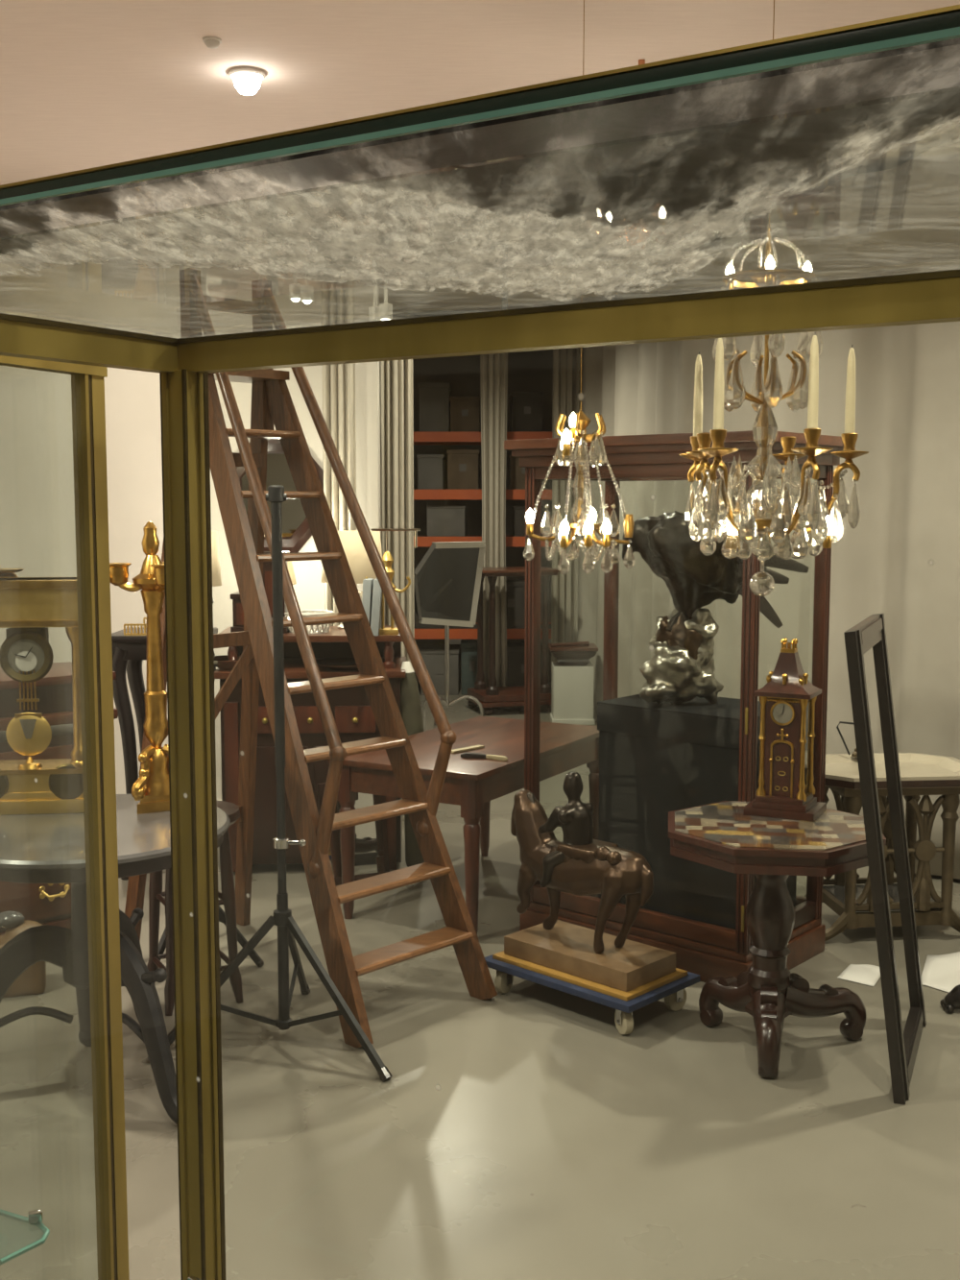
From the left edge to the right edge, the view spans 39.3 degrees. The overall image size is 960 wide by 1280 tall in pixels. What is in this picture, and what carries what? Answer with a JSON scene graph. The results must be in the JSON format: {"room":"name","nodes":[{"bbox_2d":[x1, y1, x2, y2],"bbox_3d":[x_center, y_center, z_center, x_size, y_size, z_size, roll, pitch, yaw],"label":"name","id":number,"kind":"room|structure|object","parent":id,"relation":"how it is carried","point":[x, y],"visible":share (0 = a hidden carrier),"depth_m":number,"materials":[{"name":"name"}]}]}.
{"room":"second-hand shop","nodes":[
{"label":"second-hand shop","id":0,"kind":"room"},
{"bbox_2d":[0,193,381,799],"bbox_3d":[-2.061,-0.656,6.989,3.077,3.200,0.140,0,6,0],"label":"wall","id":1,"kind":"structure","parent":0,"point":[37,528],"depth_m":6.87,"materials":[{"name":"paint"}]},
{"bbox_2d":[236,438,323,553],"bbox_3d":[-1.046,-0.741,6.888,0.493,0.600,0.045,0,6,0],"label":"octagonal mirror","id":2,"kind":"object","parent":1,"relation":"attached to","point":[296,530],"visible":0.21,"depth_m":6.89,"materials":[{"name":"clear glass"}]},
{"bbox_2d":[241,454,306,536],"bbox_3d":[-1.046,-0.742,6.900,0.400,0.486,0.012,0,6,0],"label":"mirror glass","id":3,"kind":"object","parent":2,"relation":"attached to","point":[294,519],"depth_m":6.89,"materials":[{"name":"grey"}]},
{"bbox_2d":[0,682,959,1279],"bbox_3d":[0.000,1.229,4.748,7.200,0.100,15.600,0,6,0],"label":"floor","id":4,"kind":"structure","parent":0,"point":[553,1142],"depth_m":3.55,"materials":[{"name":"concrete"}]},
{"bbox_2d":[0,910,46,997],"bbox_3d":[-1.563,1.055,4.577,0.171,0.280,0.140,-2,6,-17],"label":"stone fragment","id":5,"kind":"object","parent":4,"relation":"on","point":[33,980],"visible":0.6,"depth_m":4.53,"materials":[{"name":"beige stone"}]},
{"bbox_2d":[0,1208,49,1264],"bbox_3d":[-0.639,1.081,1.706,0.258,0.807,0.338,-4,7,-37],"label":"glass shelf","id":6,"kind":"object","parent":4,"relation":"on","point":[35,1218],"visible":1,"depth_m":1.60,"materials":[{"name":"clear glass"}]},
{"bbox_2d":[0,708,120,935],"bbox_3d":[-1.956,0.717,4.948,1.150,0.878,0.516,-5,8,-40],"label":"dresser","id":7,"kind":"object","parent":4,"relation":"on","point":[44,904],"visible":0.24,"depth_m":4.96,"materials":[{"name":"brown wood"}]},
{"bbox_2d":[0,661,116,718],"bbox_3d":[-1.948,0.209,4.910,1.130,0.142,0.420,-5,8,-40],"label":"box","id":8,"kind":"object","parent":7,"relation":"on","point":[54,690],"visible":0.57,"depth_m":4.96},
{"bbox_2d":[0,794,230,1124],"bbox_3d":[-1.114,0.890,3.815,0.815,0.758,0.833,0,6,0],"label":"table","id":9,"kind":"object","parent":4,"relation":"on","point":[42,848],"visible":0.66,"depth_m":3.66,"materials":[{"name":"grey stone"}]},
{"bbox_2d":[0,568,83,815],"bbox_3d":[-1.311,0.144,3.923,0.430,0.704,0.180,-1,6,-7],"label":"clock","id":10,"kind":"object","parent":9,"relation":"on","point":[28,605],"visible":0.73,"depth_m":3.87,"materials":[{"name":"brown metal"}]},
{"bbox_2d":[109,520,169,814],"bbox_3d":[-0.964,0.075,3.911,0.235,0.843,0.244,0,6,0],"label":"candelabrum","id":11,"kind":"object","parent":9,"relation":"on","point":[152,786],"visible":0.74,"depth_m":3.89,"materials":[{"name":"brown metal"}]},
{"bbox_2d":[109,562,131,585],"bbox_3d":[-1.043,-0.189,3.875,0.076,0.065,0.075,0,6,0],"label":"candle cup","id":12,"kind":"object","parent":11,"relation":"on","point":[118,571],"depth_m":3.85,"materials":[{"name":"brown metal"}]},
{"bbox_2d":[150,563,164,587],"bbox_3d":[-0.891,-0.181,3.800,0.076,0.065,0.075,0,6,0],"label":"candle cup","id":13,"kind":"object","parent":11,"relation":"on","point":[156,569],"depth_m":3.78,"materials":[{"name":"brown metal"}]},
{"bbox_2d":[111,617,217,880],"bbox_3d":[-1.410,0.480,6.029,0.417,1.140,0.400,0,6,0],"label":"table","id":14,"kind":"object","parent":4,"relation":"on","point":[129,645],"visible":0.23,"depth_m":5.85,"materials":[{"name":"black wood"}]},
{"bbox_2d":[211,531,221,629],"bbox_3d":[-1.260,-0.262,5.974,0.222,0.444,0.222,0,6,0],"label":"table lamp","id":15,"kind":"object","parent":14,"relation":"on","point":[215,555],"visible":0.11,"depth_m":5.92,"materials":[{"name":"fabric"}]},
{"bbox_2d":[146,799,243,1015],"bbox_3d":[-0.963,0.879,4.492,0.330,0.652,0.330,-3,7,-28],"label":"stool","id":16,"kind":"object","parent":4,"relation":"on","point":[227,898],"visible":0.44,"depth_m":4.44,"materials":[{"name":"brown wood"}]},
{"bbox_2d":[158,905,264,966],"bbox_3d":[-0.968,0.863,4.785,0.389,0.620,0.444,0,6,0],"label":"folding stand","id":17,"kind":"object","parent":4,"relation":"on","point":[241,939],"visible":0.21,"depth_m":4.80,"materials":[{"name":"black metal"}]},
{"bbox_2d":[146,484,392,1082],"bbox_3d":[-0.566,0.385,4.150,0.749,1.712,0.654,1,6,10],"label":"tripod stand","id":18,"kind":"object","parent":4,"relation":"on","point":[288,929],"visible":0.94,"depth_m":4.05,"materials":[{"name":"black metal"}]},
{"bbox_2d":[214,625,406,871],"bbox_3d":[-0.763,0.492,6.216,0.844,1.070,0.590,0,6,-3],"label":"sideboard","id":19,"kind":"object","parent":4,"relation":"on","point":[351,711],"visible":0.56,"depth_m":5.97,"materials":[{"name":"brown wood"}]},
{"bbox_2d":[214,654,241,670],"bbox_3d":[-1.115,0.104,6.001,0.229,0.048,0.229,0,6,0],"label":"dish","id":20,"kind":"object","parent":19,"relation":"on","point":[223,663],"visible":0.37,"depth_m":5.94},
{"bbox_2d":[230,591,243,632],"bbox_3d":[-1.072,-0.126,6.138,0.113,0.179,0.140,0,6,0],"label":"box","id":21,"kind":"object","parent":19,"relation":"on","point":[237,608],"visible":0.41,"depth_m":6.08,"materials":[{"name":"brown wood"}]},
{"bbox_2d":[263,551,289,633],"bbox_3d":[-0.934,-0.217,6.109,0.128,0.368,0.140,0,6,0],"label":"case","id":22,"kind":"object","parent":19,"relation":"on","point":[267,566],"visible":0.27,"depth_m":6.04,"materials":[{"name":"brown wood"}]},
{"bbox_2d":[288,560,296,585],"bbox_3d":[-0.934,-0.224,6.309,0.150,0.340,0.150,0,6,0],"label":"reading lamp","id":23,"kind":"object","parent":19,"relation":"on","point":[290,565],"visible":0.04,"depth_m":6.27,"materials":[{"name":"white fabric"}]},
{"bbox_2d":[284,609,334,633],"bbox_3d":[-0.781,-0.081,6.123,0.234,0.098,0.234,0,6,0],"label":"basket","id":24,"kind":"object","parent":19,"relation":"on","point":[325,628],"visible":0.42,"depth_m":6.08,"materials":[{"name":"white paint"}]},
{"bbox_2d":[214,656,406,678],"bbox_3d":[-0.763,0.126,6.174,0.844,0.030,0.580,0,6,-3],"label":"countertop","id":25,"kind":"structure","parent":19,"relation":"on","point":[294,667],"depth_m":5.91,"materials":[{"name":"brown wood"}]},
{"bbox_2d":[218,625,402,642],"bbox_3d":[-0.766,-0.029,6.208,0.844,0.030,0.500,0,6,-3],"label":"shelf","id":26,"kind":"object","parent":19,"relation":"attached to","point":[334,634],"depth_m":5.98,"materials":[{"name":"brown wood"}]},
{"bbox_2d":[315,657,358,670],"bbox_3d":[-0.600,0.112,6.002,0.312,0.031,0.312,0,6,0],"label":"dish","id":27,"kind":"object","parent":19,"relation":"on","point":[335,664],"visible":0.61,"depth_m":6.05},
{"bbox_2d":[321,530,382,628],"bbox_3d":[-0.597,-0.283,6.314,0.298,0.457,0.298,0,6,0],"label":"table lamp","id":28,"kind":"object","parent":19,"relation":"on","point":[359,563],"visible":0.38,"depth_m":6.17,"materials":[{"name":"fabric"}]},
{"bbox_2d":[362,578,374,626],"bbox_3d":[-0.505,-0.150,6.035,0.048,0.249,0.160,0,6,0],"label":"book","id":29,"kind":"object","parent":19,"relation":"on","point":[368,584],"visible":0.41,"depth_m":5.95,"materials":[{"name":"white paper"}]},
{"bbox_2d":[370,578,382,635],"bbox_3d":[-0.462,-0.150,6.035,0.053,0.250,0.160,0,6,0],"label":"book","id":30,"kind":"object","parent":19,"relation":"on","point":[375,621],"visible":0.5,"depth_m":5.96,"materials":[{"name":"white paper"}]},
{"bbox_2d":[364,528,420,634],"bbox_3d":[-0.394,-0.263,6.034,0.257,0.474,0.100,0,6,0],"label":"table lamp","id":31,"kind":"object","parent":19,"relation":"on","point":[387,558],"visible":0.59,"depth_m":6.01,"materials":[{"name":"gold metal"}]},
{"bbox_2d":[124,266,497,1047],"bbox_3d":[-0.631,-0.022,4.577,1.327,2.463,0.608,5,8,40],"label":"steps","id":32,"kind":"structure","parent":4,"relation":"on","point":[273,406],"depth_m":4.53,"materials":[{"name":"brown wood"}]},
{"bbox_2d":[321,276,357,626],"bbox_3d":[-0.693,-0.413,6.668,0.161,2.720,0.078,0,6,0],"label":"curtain","id":33,"kind":"object","parent":4,"relation":"on","point":[337,298],"visible":0.27,"depth_m":6.59,"materials":[{"name":"fabric"}]},
{"bbox_2d":[316,782,389,886],"bbox_3d":[-0.545,0.840,5.807,0.300,0.463,0.091,-3,6,-24],"label":"picture frame","id":34,"kind":"object","parent":4,"relation":"on","point":[372,849],"visible":0.29,"depth_m":5.81,"materials":[{"name":"wood"}]},
{"bbox_2d":[328,792,384,877],"bbox_3d":[-0.539,0.842,5.795,0.250,0.408,0.057,-3,6,-24],"label":"mirror glass","id":35,"kind":"object","parent":34,"relation":"attached to","point":[369,858],"depth_m":5.81,"materials":[{"name":"white"}]},
{"bbox_2d":[400,661,424,867],"bbox_3d":[-0.301,0.571,6.038,0.126,0.950,0.110,0,6,0],"label":"case","id":36,"kind":"object","parent":4,"relation":"on","point":[411,712],"visible":0.55,"depth_m":5.98,"materials":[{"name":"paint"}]},
{"bbox_2d":[419,644,461,695],"bbox_3d":[-0.343,0.258,11.866,0.342,0.400,0.435,0,6,2],"label":"storage box","id":37,"kind":"object","parent":4,"relation":"on","point":[433,655],"visible":0.85,"depth_m":11.65,"materials":[{"name":"cardboard"}]},
{"bbox_2d":[413,541,485,731],"bbox_3d":[-0.216,0.026,9.231,0.472,1.392,0.447,1,6,9],"label":"mirror","id":38,"kind":"object","parent":4,"relation":"on","point":[447,578],"visible":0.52,"depth_m":9.24,"materials":[{"name":"grey mirror"}]},
{"bbox_2d":[413,547,480,621],"bbox_3d":[-0.235,-0.373,9.216,0.581,0.557,0.063,-4,7,-35],"label":"mirror glass","id":39,"kind":"object","parent":38,"relation":"attached to","point":[446,580],"depth_m":9.21,"materials":[{"name":"grey"}]},
{"bbox_2d":[327,716,599,934],"bbox_3d":[-0.004,0.754,5.692,0.682,0.655,1.218,3,7,30],"label":"table","id":40,"kind":"object","parent":4,"relation":"on","point":[471,784],"visible":0.7,"depth_m":5.34,"materials":[{"name":"brown wood"}]},
{"bbox_2d":[451,745,484,752],"bbox_3d":[-0.054,0.442,5.458,0.030,0.008,0.179,5,8,43],"label":"ruler","id":41,"kind":"object","parent":40,"relation":"on","point":[474,746],"visible":0.86,"depth_m":5.45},
{"bbox_2d":[460,751,507,761],"bbox_3d":[0.019,0.459,5.269,0.198,0.030,0.028,2,6,20],"label":"knife","id":42,"kind":"object","parent":40,"relation":"on","point":[467,755],"visible":1,"depth_m":5.27,"materials":[{"name":"black wood"}]},
{"bbox_2d":[460,639,477,695],"bbox_3d":[-0.061,0.228,11.863,0.203,0.460,0.435,0,6,2],"label":"storage box","id":43,"kind":"object","parent":4,"relation":"on","point":[469,646],"visible":0.54,"depth_m":11.65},
{"bbox_2d":[0,4,959,1279],"bbox_3d":[0.051,0.646,0.933,1.374,1.827,0.570,4,7,32],"label":"display case","id":44,"kind":"object","parent":4,"relation":"on","point":[723,114],"visible":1,"depth_m":0.90,"materials":[{"name":"gold metal"}]},
{"bbox_2d":[413,432,552,639],"bbox_3d":[0.000,-1.116,11.737,2.470,3.160,0.645,0,6,0],"label":"shelves","id":45,"kind":"object","parent":4,"relation":"on","point":[420,438],"visible":0.12,"depth_m":11.44,"materials":[{"name":"wood"}]},
{"bbox_2d":[414,613,444,627],"bbox_3d":[-0.417,-0.302,11.809,0.293,0.360,0.435,0,6,2],"label":"storage box","id":46,"kind":"object","parent":45,"relation":"on","point":[417,624],"visible":0.09,"depth_m":11.62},
{"bbox_2d":[416,454,446,489],"bbox_3d":[-0.417,-1.456,11.693,0.228,0.300,0.435,0,6,2],"label":"storage box","id":47,"kind":"object","parent":45,"relation":"on","point":[431,468],"visible":0.91,"depth_m":11.49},
{"bbox_2d":[418,382,451,432],"bbox_3d":[-0.388,-1.998,11.638,0.268,0.420,0.435,0,6,1],"label":"storage box","id":48,"kind":"object","parent":45,"relation":"on","point":[434,397],"visible":0.86,"depth_m":11.43,"materials":[{"name":"cardboard"}]},
{"bbox_2d":[426,505,467,536],"bbox_3d":[-0.286,-1.043,11.735,0.342,0.270,0.435,0,6,2],"label":"storage box","id":49,"kind":"object","parent":45,"relation":"on","point":[443,520],"visible":1,"depth_m":11.53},
{"bbox_2d":[446,449,479,489],"bbox_3d":[-0.147,-1.475,11.691,0.277,0.340,0.435,0,6,0],"label":"storage box","id":50,"kind":"object","parent":45,"relation":"on","point":[462,464],"visible":0.91,"depth_m":11.48,"materials":[{"name":"brown cardboard"}]},
{"bbox_2d":[449,396,481,432],"bbox_3d":[-0.123,-1.938,11.644,0.260,0.300,0.435,0,6,2],"label":"storage box","id":51,"kind":"object","parent":45,"relation":"on","point":[465,411],"visible":0.8,"depth_m":11.44,"materials":[{"name":"brown cardboard"}]},
{"bbox_2d":[506,579,525,627],"bbox_3d":[0.270,-0.322,11.807,0.277,0.400,0.435,0,6,0],"label":"storage box","id":52,"kind":"object","parent":45,"relation":"on","point":[515,588],"visible":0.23,"depth_m":11.60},
{"bbox_2d":[508,454,525,489],"bbox_3d":[0.384,-1.456,11.693,0.260,0.300,0.435,0,6,1],"label":"storage box","id":53,"kind":"object","parent":45,"relation":"on","point":[517,473],"visible":0.41,"depth_m":11.49,"materials":[{"name":"brown cardboard"}]},
{"bbox_2d":[509,391,543,432],"bbox_3d":[0.401,-1.958,11.642,0.276,0.340,0.435,0,6,-1],"label":"storage box","id":54,"kind":"object","parent":45,"relation":"on","point":[526,407],"visible":0.9,"depth_m":11.43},
{"bbox_2d":[512,506,544,536],"bbox_3d":[0.417,-1.038,11.735,0.260,0.260,0.435,0,6,0],"label":"storage box","id":55,"kind":"object","parent":45,"relation":"on","point":[519,519],"visible":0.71,"depth_m":11.53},
{"bbox_2d":[480,352,507,687],"bbox_3d":[0.114,-0.987,11.110,0.232,2.970,0.103,0,6,0],"label":"curtain","id":56,"kind":"object","parent":4,"relation":"on","point":[494,367],"visible":0.75,"depth_m":11.08,"materials":[{"name":"fabric"}]},
{"bbox_2d":[464,566,559,715],"bbox_3d":[0.261,-0.005,10.791,0.660,1.139,0.540,-2,6,-16],"label":"stand","id":57,"kind":"object","parent":4,"relation":"on","point":[492,696],"visible":0.59,"depth_m":10.64,"materials":[{"name":"brown wood"}]},
{"bbox_2d":[507,642,542,686],"bbox_3d":[0.392,0.248,11.865,0.309,0.420,0.435,0,6,0],"label":"storage box","id":58,"kind":"object","parent":4,"relation":"on","point":[516,650],"visible":0.51,"depth_m":11.65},
{"bbox_2d":[551,347,583,677],"bbox_3d":[0.749,-0.997,11.207,0.299,2.970,0.084,1,6,6],"label":"curtain","id":59,"kind":"object","parent":4,"relation":"on","point":[567,362],"visible":0.34,"depth_m":11.18,"materials":[{"name":"fabric"}]},
{"bbox_2d":[550,661,594,724],"bbox_3d":[0.702,0.402,10.242,0.320,0.440,0.320,0,6,0],"label":"plinth","id":60,"kind":"object","parent":4,"relation":"on","point":[571,686],"visible":0.88,"depth_m":10.09,"materials":[{"name":"white paint"}]},
{"bbox_2d":[547,641,598,665],"bbox_3d":[0.702,0.095,10.211,0.360,0.178,0.360,0,6,0],"label":"carved capital","id":61,"kind":"object","parent":60,"relation":"on","point":[578,653],"visible":1,"depth_m":10.07,"materials":[{"name":"brown wood"}]},
{"bbox_2d":[484,950,700,1034],"bbox_3d":[0.361,1.139,4.477,0.632,0.133,0.384,6,8,44],"label":"dolly","id":62,"kind":"object","parent":4,"relation":"on","point":[671,987],"visible":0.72,"depth_m":4.31,"materials":[{"name":"blue wood"}]},
{"bbox_2d":[504,771,676,991],"bbox_3d":[0.330,0.754,4.467,0.606,0.634,0.264,6,8,44],"label":"sculpture","id":63,"kind":"object","parent":62,"relation":"on","point":[581,864],"visible":1,"depth_m":4.41,"materials":[{"name":"brown"}]},
{"bbox_2d":[504,430,855,982],"bbox_3d":[0.717,0.205,4.997,1.081,1.887,0.670,5,8,40],"label":"tall cabinet","id":64,"kind":"object","parent":4,"relation":"on","point":[709,951],"visible":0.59,"depth_m":4.83,"materials":[{"name":"brown wood"}]},
{"bbox_2d":[597,694,796,929],"bbox_3d":[0.803,0.621,4.965,0.625,0.778,0.412,5,8,40],"label":"pedestal","id":65,"kind":"object","parent":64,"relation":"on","point":[656,760],"visible":0.41,"depth_m":4.82,"materials":[{"name":"black"}]},
{"bbox_2d":[621,510,808,704],"bbox_3d":[0.843,-0.114,4.880,0.662,0.704,0.334,0,6,0],"label":"sculpture","id":66,"kind":"object","parent":65,"relation":"on","point":[681,667],"visible":0.75,"depth_m":4.80,"materials":[{"name":"metal"}]},
{"bbox_2d":[668,800,886,1078],"bbox_3d":[0.875,0.896,4.056,0.619,0.700,0.619,1,6,8],"label":"table","id":67,"kind":"object","parent":4,"relation":"on","point":[719,834],"visible":1,"depth_m":3.99,"materials":[{"name":"red wood"}]},
{"bbox_2d":[744,637,826,821],"bbox_3d":[0.946,0.264,4.137,0.215,0.543,0.175,3,6,27],"label":"clock","id":68,"kind":"object","parent":67,"relation":"on","point":[786,789],"visible":1,"depth_m":4.09,"materials":[{"name":"red wood"}]},
{"bbox_2d":[837,964,880,986],"bbox_3d":[1.340,1.173,4.726,0.131,0.012,0.185,3,7,29],"label":"paper sheet","id":69,"kind":"object","parent":4,"relation":"on","point":[864,974],"visible":0.94,"depth_m":4.72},
{"bbox_2d":[804,785,959,941],"bbox_3d":[1.570,0.823,5.249,0.615,0.599,0.420,-1,6,-6],"label":"iron stand","id":70,"kind":"object","parent":4,"relation":"on","point":[850,894],"visible":0.49,"depth_m":5.08,"materials":[{"name":"brown metal"}]},
{"bbox_2d":[822,883,941,912],"bbox_3d":[1.570,1.007,5.268,0.360,0.016,0.300,-1,6,-6],"label":"shelf","id":71,"kind":"object","parent":70,"relation":"attached to","point":[833,896],"depth_m":5.28,"materials":[{"name":"stone"}]},
{"bbox_2d":[824,721,959,789],"bbox_3d":[1.570,0.432,5.210,0.683,0.187,0.492,-1,6,-6],"label":"tabletop","id":72,"kind":"object","parent":70,"relation":"on","point":[918,770],"depth_m":5.20,"materials":[{"name":"beige stone"}]},
{"bbox_2d":[844,613,926,1104],"bbox_3d":[1.209,0.600,3.977,0.205,1.310,0.646,2,6,23],"label":"frame","id":73,"kind":"object","parent":4,"relation":"on","point":[903,1045],"visible":1,"depth_m":3.73,"materials":[{"name":"black wood"}]},
{"bbox_2d":[921,951,959,992],"bbox_3d":[1.668,1.155,4.696,0.312,0.052,0.402,4,7,34],"label":"paper sheet","id":74,"kind":"object","parent":4,"relation":"on","point":[942,972],"visible":0.92,"depth_m":4.74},
{"bbox_2d":[940,984,959,1013],"bbox_3d":[1.612,1.139,4.403,0.190,0.147,0.103,0,6,0],"label":"carving","id":75,"kind":"object","parent":4,"relation":"on","point":[952,1001],"visible":1,"depth_m":4.38,"materials":[{"name":"black wood"}]},
{"bbox_2d":[0,0,959,319],"bbox_3d":[0.000,-2.054,4.416,7.200,0.100,15.600,0,6,0],"label":"ceiling","id":76,"kind":"structure","parent":0,"point":[84,84],"depth_m":4.70,"materials":[{"name":"paint"}]},
{"bbox_2d":[202,36,221,48],"bbox_3d":[-0.898,-1.998,4.508,0.064,0.030,0.064,0,6,0],"label":"smoke detector","id":77,"kind":"object","parent":76,"relation":"attached to","point":[212,42],"visible":1,"depth_m":4.49,"materials":[{"name":"white paint"}]},
{"bbox_2d":[228,66,265,95],"bbox_3d":[-0.841,-2.008,4.853,0.132,0.080,0.132,0,6,0],"label":"recessed light","id":78,"kind":"object","parent":76,"relation":"in","point":[247,81],"visible":1,"depth_m":4.82,"materials":[{"name":"glass"}]},
{"bbox_2d":[285,174,392,321],"bbox_3d":[-0.643,-1.804,6.149,0.248,0.746,0.804,-3,7,-31],"label":"track light","id":79,"kind":"object","parent":76,"relation":"attached to","point":[297,292],"visible":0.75,"depth_m":6.07,"materials":[{"name":"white metal"}]},
{"bbox_2d":[392,244,507,317],"bbox_3d":[0.001,-1.980,7.087,1.260,0.575,0.060,0,6,0],"label":"rail","id":80,"kind":"object","parent":76,"relation":"hanging from","point":[396,313],"visible":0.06,"depth_m":7.09,"materials":[{"name":"black metal"}]},
{"bbox_2d":[379,359,414,798],"bbox_3d":[-0.448,-0.405,7.242,0.184,2.590,0.088,0,6,0],"label":"curtain","id":81,"kind":"object","parent":80,"relation":"hanging from","point":[396,376],"visible":0.48,"depth_m":7.19,"materials":[{"name":"fabric"}]},
{"bbox_2d":[523,0,635,574],"bbox_3d":[0.321,-1.077,3.962,0.298,1.755,0.263,-4,7,-34],"label":"chandelier","id":82,"kind":"object","parent":76,"relation":"hanging from","point":[584,525],"visible":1,"depth_m":3.97,"materials":[{"name":"clear glass"}]},
{"bbox_2d":[560,534,568,547],"bbox_3d":[0.246,-0.291,3.921,0.024,0.040,0.023,0,6,0],"label":"socket","id":83,"kind":"object","parent":82,"relation":"attached to","point":[564,538],"depth_m":3.91,"materials":[{"name":"brown metal"}]},
{"bbox_2d":[562,442,570,456],"bbox_3d":[0.255,-0.563,3.963,0.024,0.040,0.023,0,6,0],"label":"socket","id":84,"kind":"object","parent":82,"relation":"attached to","point":[566,446],"depth_m":3.96,"materials":[{"name":"brown metal"}]},
{"bbox_2d":[569,426,576,439],"bbox_3d":[0.275,-0.612,3.969,0.024,0.040,0.023,0,6,0],"label":"socket","id":85,"kind":"object","parent":82,"relation":"attached to","point":[572,433],"depth_m":3.96,"materials":[{"name":"brown metal"}]},
{"bbox_2d":[570,458,590,523],"bbox_3d":[0.301,-0.447,4.026,0.055,0.234,0.055,2,6,22],"label":"stem","id":86,"kind":"object","parent":82,"relation":"on","point":[578,488],"depth_m":4.01,"materials":[{"name":"clear glass"}]},
{"bbox_2d":[584,533,592,546],"bbox_3d":[0.315,-0.293,3.910,0.024,0.040,0.023,0,6,0],"label":"socket","id":87,"kind":"object","parent":82,"relation":"attached to","point":[588,537],"depth_m":3.90,"materials":[{"name":"brown metal"}]},
{"bbox_2d":[603,533,610,546],"bbox_3d":[0.371,-0.296,3.940,0.024,0.040,0.023,0,6,0],"label":"socket","id":88,"kind":"object","parent":82,"relation":"attached to","point":[606,537],"depth_m":3.93,"materials":[{"name":"brown metal"}]},
{"bbox_2d":[584,59,683,253],"bbox_3d":[0.567,-1.709,4.752,0.409,0.656,0.425,0,6,0],"label":"chandelier","id":89,"kind":"object","parent":76,"relation":"hanging from","point":[641,235],"visible":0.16,"depth_m":4.75,"materials":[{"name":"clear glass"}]},
{"bbox_2d":[578,143,959,879],"bbox_3d":[1.741,-0.677,7.349,0.873,3.130,7.238,-2,6,-20],"label":"wall","id":90,"kind":"structure","parent":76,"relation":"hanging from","point":[901,562],"depth_m":6.28,"materials":[{"name":"paint"}]},
{"bbox_2d":[678,0,869,596],"bbox_3d":[0.794,-1.011,3.527,0.504,1.797,0.540,0,6,0],"label":"crystal chandelier","id":91,"kind":"object","parent":76,"relation":"hanging from","point":[746,522],"visible":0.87,"depth_m":3.52,"materials":[{"name":"glass"}]},
{"bbox_2d":[678,435,701,467],"bbox_3d":[0.608,-0.524,3.755,0.104,0.089,0.102,0,6,0],"label":"socket","id":92,"kind":"object","parent":91,"relation":"attached to","point":[694,443],"depth_m":3.74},
{"bbox_2d":[693,351,702,435],"bbox_3d":[0.608,-0.680,3.740,0.027,0.240,0.026,0,6,0],"label":"candle","id":93,"kind":"object","parent":91,"relation":"on","point":[698,383],"visible":0.93,"depth_m":3.73,"materials":[{"name":"beige wax"}]},
{"bbox_2d":[685,433,714,465],"bbox_3d":[0.600,-0.507,3.587,0.104,0.089,0.102,0,6,0],"label":"socket","id":94,"kind":"object","parent":91,"relation":"attached to","point":[704,439],"depth_m":3.57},
{"bbox_2d":[698,429,738,463],"bbox_3d":[0.604,-0.489,3.409,0.104,0.089,0.102,0,6,0],"label":"socket","id":95,"kind":"object","parent":91,"relation":"attached to","point":[718,436],"depth_m":3.39,"materials":[{"name":"metal"}]},
{"bbox_2d":[713,338,724,429],"bbox_3d":[0.604,-0.648,3.393,0.027,0.245,0.026,0,6,0],"label":"candle","id":96,"kind":"object","parent":91,"relation":"on","point":[718,404],"visible":0.8,"depth_m":3.38,"materials":[{"name":"beige wax"}]},
{"bbox_2d":[746,390,781,518],"bbox_3d":[0.760,-0.501,3.588,0.110,0.358,0.105,0,6,0],"label":"glass vase","id":97,"kind":"object","parent":91,"relation":"on","point":[765,426],"depth_m":3.56,"materials":[{"name":"clear glass"}]},
{"bbox_2d":[765,273,773,286],"bbox_3d":[0.743,-0.928,3.446,0.024,0.040,0.023,0,6,0],"label":"socket","id":98,"kind":"object","parent":91,"relation":"attached to","point":[769,277],"depth_m":3.44,"materials":[{"name":"brown metal"}]},
{"bbox_2d":[772,436,806,464],"bbox_3d":[0.869,-0.528,3.792,0.104,0.089,0.102,0,6,0],"label":"socket","id":99,"kind":"object","parent":91,"relation":"attached to","point":[787,443],"depth_m":3.77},
{"bbox_2d":[791,428,833,462],"bbox_3d":[0.832,-0.485,3.367,0.104,0.089,0.102,0,6,0],"label":"socket","id":100,"kind":"object","parent":91,"relation":"attached to","point":[811,448],"depth_m":3.35,"materials":[{"name":"metal"}]},
{"bbox_2d":[807,331,819,428],"bbox_3d":[0.832,-0.644,3.351,0.027,0.245,0.026,0,6,0],"label":"candle","id":101,"kind":"object","parent":91,"relation":"on","point":[813,379],"visible":1,"depth_m":3.34,"materials":[{"name":"beige wax"}]},
{"bbox_2d":[822,534,831,548],"bbox_3d":[0.917,-0.263,3.552,0.024,0.040,0.023,0,6,0],"label":"socket","id":102,"kind":"object","parent":91,"relation":"attached to","point":[827,543],"depth_m":3.54,"materials":[{"name":"brown metal"}]},
{"bbox_2d":[829,433,869,465],"bbox_3d":[0.987,-0.508,3.595,0.104,0.089,0.102,0,6,0],"label":"socket","id":103,"kind":"object","parent":91,"relation":"attached to","point":[849,452],"depth_m":3.58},
{"bbox_2d":[845,344,855,433],"bbox_3d":[0.987,-0.664,3.579,0.027,0.240,0.026,0,6,0],"label":"candle","id":104,"kind":"object","parent":91,"relation":"on","point":[850,411],"visible":1,"depth_m":3.57,"materials":[{"name":"beige wax"}]},
{"bbox_2d":[412,349,553,682],"bbox_3d":[0.000,-1.202,12.392,7.200,3.200,0.100,0,6,0],"label":"wall","id":105,"kind":"structure","parent":0,"point":[532,371],"depth_m":12.26,"materials":[{"name":"paint"}]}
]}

